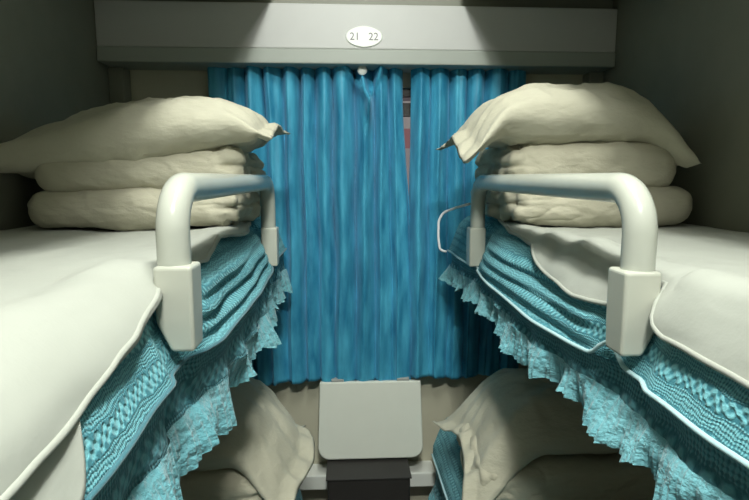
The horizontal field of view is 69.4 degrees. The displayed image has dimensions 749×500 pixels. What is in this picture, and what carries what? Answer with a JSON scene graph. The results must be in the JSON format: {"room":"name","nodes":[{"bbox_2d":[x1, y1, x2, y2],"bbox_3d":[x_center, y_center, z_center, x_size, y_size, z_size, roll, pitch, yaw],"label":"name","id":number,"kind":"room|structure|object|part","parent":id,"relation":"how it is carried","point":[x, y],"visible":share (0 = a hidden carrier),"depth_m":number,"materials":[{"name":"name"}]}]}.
{"room":"train carriage","nodes":[
{"label":"train carriage","id":0,"kind":"room"},
{"bbox_2d":[0,0,109,229],"bbox_3d":[-0.906,-0.090,0.590,0.040,2.880,3.190,0,8,-3],"label":"wall","id":1,"kind":"structure","parent":0,"point":[50,70],"depth_m":1.51,"materials":[{"name":"laminate"}]},
{"bbox_2d":[108,67,131,103],"bbox_3d":[-0.937,-0.074,2.065,0.054,1.194,0.069,0,8,-3],"label":"trim","id":2,"kind":"structure","parent":1,"relation":"attached to","point":[119,77],"depth_m":1.96,"materials":[{"name":"laminate"}]},
{"bbox_2d":[153,173,278,351],"bbox_3d":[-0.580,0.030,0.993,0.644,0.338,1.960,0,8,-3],"label":"guard rail","id":3,"kind":"object","parent":1,"relation":"attached to","point":[179,310],"visible":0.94,"depth_m":0.73,"materials":[{"name":"beige paint"}]},
{"bbox_2d":[153,261,202,351],"bbox_3d":[-0.270,0.077,0.749,0.051,0.118,0.052,0,8,-3],"label":"socket","id":4,"kind":"object","parent":3,"relation":"attached to","point":[179,310],"depth_m":0.72,"materials":[{"name":"beige paint"}]},
{"bbox_3d":[-0.299,-0.063,1.190,0.044,0.206,0.959,0,8,-3],"label":"guard rail","id":5,"kind":"part","parent":3,"relation":"part of","materials":[{"name":"white metal"}]},
{"bbox_2d":[261,227,278,265],"bbox_3d":[-0.320,-0.011,1.659,0.049,0.118,0.050,0,8,-3],"label":"socket","id":6,"kind":"object","parent":3,"relation":"attached to","point":[269,235],"depth_m":1.63,"materials":[{"name":"beige paint"}]},
{"bbox_3d":[-0.633,0.060,1.024,0.541,0.086,2.000,0,8,-3],"label":"mattress","id":7,"kind":"object","parent":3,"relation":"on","visible":0},
{"bbox_2d":[0,221,250,499],"bbox_3d":[-0.577,0.053,1.006,0.629,0.151,1.920,0,8,-3],"label":"sheet","id":8,"kind":"object","parent":7,"relation":"on","point":[75,302],"visible":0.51,"depth_m":0.53,"materials":[{"name":"white fabric"}]},
{"bbox_2d":[27,187,260,230],"bbox_3d":[-0.601,-0.128,1.542,0.552,0.118,0.470,0,8,-3],"label":"quilt","id":9,"kind":"object","parent":8,"relation":"on","point":[127,209],"visible":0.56,"depth_m":1.33,"materials":[{"name":"beige fabric"}]},
{"bbox_2d":[34,145,265,191],"bbox_3d":[-0.595,-0.225,1.537,0.524,0.128,0.451,0,8,-3],"label":"quilt","id":10,"kind":"object","parent":9,"relation":"on","point":[153,172],"visible":0.49,"depth_m":1.32,"materials":[{"name":"beige fabric"}]},
{"bbox_2d":[0,96,289,178],"bbox_3d":[-0.598,-0.303,1.484,0.695,0.220,0.464,0,8,-3],"label":"pillow","id":11,"kind":"object","parent":10,"relation":"on","point":[147,127],"visible":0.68,"depth_m":1.29,"materials":[{"name":"beige fabric"}]},
{"bbox_2d":[80,216,292,499],"bbox_3d":[-0.360,0.151,1.033,0.280,0.305,1.947,0,8,-3],"label":"bed skirt","id":12,"kind":"object","parent":7,"relation":"on","point":[152,422],"visible":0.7,"depth_m":0.78,"materials":[{"name":"teal fabric"}]},
{"bbox_3d":[-0.618,0.925,1.112,0.569,0.088,1.960,0,8,-3],"label":"bunk","id":13,"kind":"object","parent":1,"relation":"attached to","visible":0},
{"bbox_3d":[-0.633,0.831,1.129,0.541,0.086,2.000,0,8,-3],"label":"mattress","id":14,"kind":"object","parent":13,"relation":"on","visible":0},
{"bbox_2d":[180,468,262,499],"bbox_3d":[-0.584,0.634,1.623,0.606,0.151,0.466,0,8,-3],"label":"quilt","id":15,"kind":"object","parent":14,"relation":"on","point":[226,483],"visible":0.06,"depth_m":1.41,"materials":[{"name":"beige fabric"}]},
{"bbox_2d":[191,377,314,499],"bbox_3d":[-0.536,0.530,1.599,0.714,0.294,0.460,0,8,-3],"label":"pillow","id":16,"kind":"object","parent":15,"relation":"on","point":[275,454],"visible":0.4,"depth_m":1.49,"materials":[{"name":"beige fabric"}]},
{"bbox_2d":[295,489,302,499],"bbox_3d":[-0.361,0.898,1.615,0.276,0.384,0.995,0,8,-3],"label":"bedspread","id":17,"kind":"object","parent":14,"relation":"on","point":[299,495],"visible":0.02,"depth_m":2.10,"materials":[{"name":"teal fabric"}]},
{"bbox_2d":[129,70,582,499],"bbox_3d":[-0.052,-0.301,2.150,1.837,2.880,0.060,0,8,-3],"label":"wall","id":18,"kind":"structure","parent":0,"point":[440,397],"depth_m":2.23,"materials":[{"name":"beige paint"}]},
{"bbox_2d":[207,66,410,385],"bbox_3d":[-0.231,-0.079,2.046,0.766,1.280,0.173,0,8,-3],"label":"curtain","id":19,"kind":"object","parent":18,"relation":"hanging from","point":[339,175],"visible":0.66,"depth_m":2.06,"materials":[{"name":"blue fabric"}]},
{"bbox_2d":[94,0,616,51],"bbox_3d":[-0.046,-0.795,1.976,1.835,0.152,0.149,0,8,-3],"label":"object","id":20,"kind":"structure","parent":18,"relation":"attached to","point":[117,22],"depth_m":1.90,"materials":[{"name":"white plastic"}]},
{"bbox_2d":[96,46,614,74],"bbox_3d":[-0.046,-0.694,1.988,1.835,0.052,0.154,0,8,-3],"label":"trim","id":21,"kind":"structure","parent":18,"relation":"attached to","point":[127,57],"depth_m":1.92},
{"bbox_2d":[357,66,366,74],"bbox_3d":[-0.044,-0.658,1.955,0.036,0.053,0.014,0,8,-3],"label":"curtain hook","id":22,"kind":"object","parent":18,"relation":"attached to","point":[362,70],"visible":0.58,"depth_m":1.95,"materials":[{"name":"white plastic"}]},
{"bbox_2d":[345,26,382,47],"bbox_3d":[-0.037,-0.751,1.904,0.132,0.074,0.005,0,8,-3],"label":"number plate","id":23,"kind":"object","parent":18,"relation":"attached to","point":[360,36],"visible":1,"depth_m":1.90,"materials":[{"name":"white plastic"}]},
{"bbox_2d":[299,460,434,489],"bbox_3d":[-0.034,0.930,2.236,0.560,0.062,0.099,0,8,-3],"label":"trim","id":24,"kind":"structure","parent":18,"relation":"attached to","point":[422,472],"depth_m":2.20,"materials":[{"name":"white paint"}]},
{"bbox_2d":[135,0,612,8],"bbox_3d":[-0.047,-1.269,1.932,1.835,0.800,0.109,0,8,-3],"label":"trim","id":25,"kind":"structure","parent":18,"relation":"attached to","point":[602,4],"depth_m":1.95,"materials":[{"name":"plastic"}]},
{"bbox_2d":[403,88,410,192],"bbox_3d":[-0.068,-0.152,2.169,0.940,0.960,0.040,0,8,-3],"label":"window","id":26,"kind":"structure","parent":18,"relation":"in","point":[406,91],"depth_m":2.13,"materials":[{"name":"grey glass"}]},
{"bbox_3d":[-0.068,-0.152,2.169,0.940,0.960,0.040,0,8,-3],"label":"frame","id":27,"kind":"part","parent":26,"relation":"part of","materials":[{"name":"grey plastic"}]},
{"bbox_2d":[409,67,525,378],"bbox_3d":[0.360,-0.101,2.098,0.451,1.249,0.098,0,8,-3],"label":"curtain","id":28,"kind":"object","parent":18,"relation":"hanging from","point":[449,340],"visible":0.55,"depth_m":2.08,"materials":[{"name":"blue fabric"}]},
{"bbox_2d":[603,0,748,232],"bbox_3d":[0.968,-0.103,0.691,0.040,2.880,3.190,0,8,-3],"label":"wall","id":29,"kind":"structure","parent":0,"point":[689,59],"depth_m":1.49,"materials":[{"name":"laminate"}]},
{"bbox_2d":[466,173,661,356],"bbox_3d":[0.621,0.021,1.058,0.608,0.338,1.960,0,8,-3],"label":"bed guard rail","id":30,"kind":"object","parent":29,"relation":"attached to","point":[633,286],"visible":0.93,"depth_m":0.74,"materials":[{"name":"beige paint"}]},
{"bbox_2d":[437,203,470,252],"bbox_3d":[0.264,-0.071,1.776,0.128,0.173,0.028,7,11,44],"label":"handle","id":31,"kind":"object","parent":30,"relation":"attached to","point":[466,204],"visible":1,"depth_m":1.80,"materials":[{"name":"silver metal"}]},
{"bbox_2d":[466,227,485,266],"bbox_3d":[0.309,-0.011,1.653,0.049,0.118,0.050,0,8,-3],"label":"socket","id":32,"kind":"object","parent":30,"relation":"attached to","point":[476,236],"depth_m":1.63,"materials":[{"name":"beige paint"}]},
{"bbox_3d":[0.338,-0.063,1.190,0.044,0.206,0.949,0,8,-3],"label":"guard rail","id":33,"kind":"part","parent":30,"relation":"part of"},
{"bbox_2d":[606,267,661,356],"bbox_3d":[0.358,0.085,0.754,0.051,0.118,0.052,0,8,-3],"label":"socket","id":34,"kind":"object","parent":30,"relation":"attached to","point":[632,292],"depth_m":0.73,"materials":[{"name":"beige paint"}]},
{"bbox_3d":[0.671,0.051,1.095,0.504,0.086,2.000,0,8,-3],"label":"mattress","id":35,"kind":"object","parent":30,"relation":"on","visible":0},
{"bbox_2d":[438,215,748,499],"bbox_3d":[0.423,0.125,1.073,0.270,0.264,1.945,0,8,-3],"label":"bed skirt","id":36,"kind":"object","parent":35,"relation":"on","point":[667,412],"visible":0.71,"depth_m":0.79,"materials":[{"name":"teal fabric"}]},
{"bbox_2d":[498,219,748,389],"bbox_3d":[0.623,0.019,1.068,0.580,0.098,1.920,0,8,-3],"label":"sheet","id":37,"kind":"object","parent":35,"relation":"on","point":[701,307],"visible":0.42,"depth_m":0.82,"materials":[{"name":"white fabric"}]},
{"bbox_2d":[471,186,692,227],"bbox_3d":[0.594,-0.144,1.628,0.531,0.128,0.458,0,8,-3],"label":"quilt","id":38,"kind":"object","parent":37,"relation":"on","point":[673,204],"visible":0.58,"depth_m":1.42,"materials":[{"name":"beige fabric"}]},
{"bbox_2d":[475,141,675,186],"bbox_3d":[0.566,-0.249,1.622,0.474,0.140,0.443,0,8,-3],"label":"quilt","id":39,"kind":"object","parent":38,"relation":"on","point":[653,165],"visible":0.59,"depth_m":1.41,"materials":[{"name":"beige fabric"}]},
{"bbox_2d":[435,82,701,167],"bbox_3d":[0.516,-0.347,1.538,0.633,0.237,0.480,0,8,-3],"label":"pillow","id":40,"kind":"object","parent":39,"relation":"on","point":[532,113],"visible":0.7,"depth_m":1.38,"materials":[{"name":"beige fabric"}]},
{"bbox_2d":[582,72,603,83],"bbox_3d":[0.841,-0.087,2.161,0.054,1.194,0.069,0,8,-3],"label":"trim","id":41,"kind":"structure","parent":29,"relation":"attached to","point":[591,77],"depth_m":2.05,"materials":[{"name":"laminate"}]},
{"bbox_3d":[0.659,0.916,1.181,0.532,0.088,1.960,0,8,-3],"label":"bunk","id":42,"kind":"object","parent":29,"relation":"attached to","visible":0},
{"bbox_3d":[0.671,0.822,1.199,0.504,0.086,2.000,0,8,-3],"label":"mattress","id":43,"kind":"object","parent":42,"relation":"on","visible":0},
{"bbox_2d":[428,417,462,499],"bbox_3d":[0.350,0.890,1.652,0.271,0.378,1.001,0,8,-3],"label":"bedspread","id":44,"kind":"object","parent":43,"relation":"on","point":[448,484],"visible":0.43,"depth_m":1.94,"materials":[{"name":"teal fabric"}]},
{"bbox_2d":[456,419,655,499],"bbox_3d":[0.566,0.623,1.684,0.610,0.154,0.477,0,8,-3],"label":"quilt","id":45,"kind":"object","parent":43,"relation":"on","point":[568,476],"visible":0.27,"depth_m":1.47,"materials":[{"name":"beige fabric"}]},
{"bbox_2d":[432,368,619,499],"bbox_3d":[0.567,0.536,1.660,0.716,0.336,0.460,0,8,-3],"label":"pillow","id":46,"kind":"object","parent":45,"relation":"on","point":[515,420],"visible":0.54,"depth_m":1.50,"materials":[{"name":"beige fabric"}]},
{"bbox_3d":[0.034,1.312,0.781,1.837,0.050,3.090,0,8,-3],"label":"floor","id":47,"kind":"structure","parent":0,"visible":0},
{"bbox_2d":[326,458,411,499],"bbox_3d":[-0.025,0.972,2.107,0.320,0.269,0.162,0,8,-3],"label":"storage box","id":48,"kind":"object","parent":47,"relation":"on","point":[377,478],"visible":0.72,"depth_m":2.03,"materials":[{"name":"grey plastic"}]},
{"bbox_3d":[-0.025,0.841,2.089,0.320,0.005,0.162,0,8,-3],"label":"box lid","id":49,"kind":"part","parent":48,"relation":"part of","materials":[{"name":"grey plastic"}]},
{"bbox_2d":[318,377,422,459],"bbox_3d":[-0.017,0.665,2.182,0.414,0.314,0.133,0,8,-3],"label":"folding table","id":50,"kind":"object","parent":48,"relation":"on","point":[371,419],"visible":0.88,"depth_m":2.14,"materials":[{"name":"plastic"}]}
]}

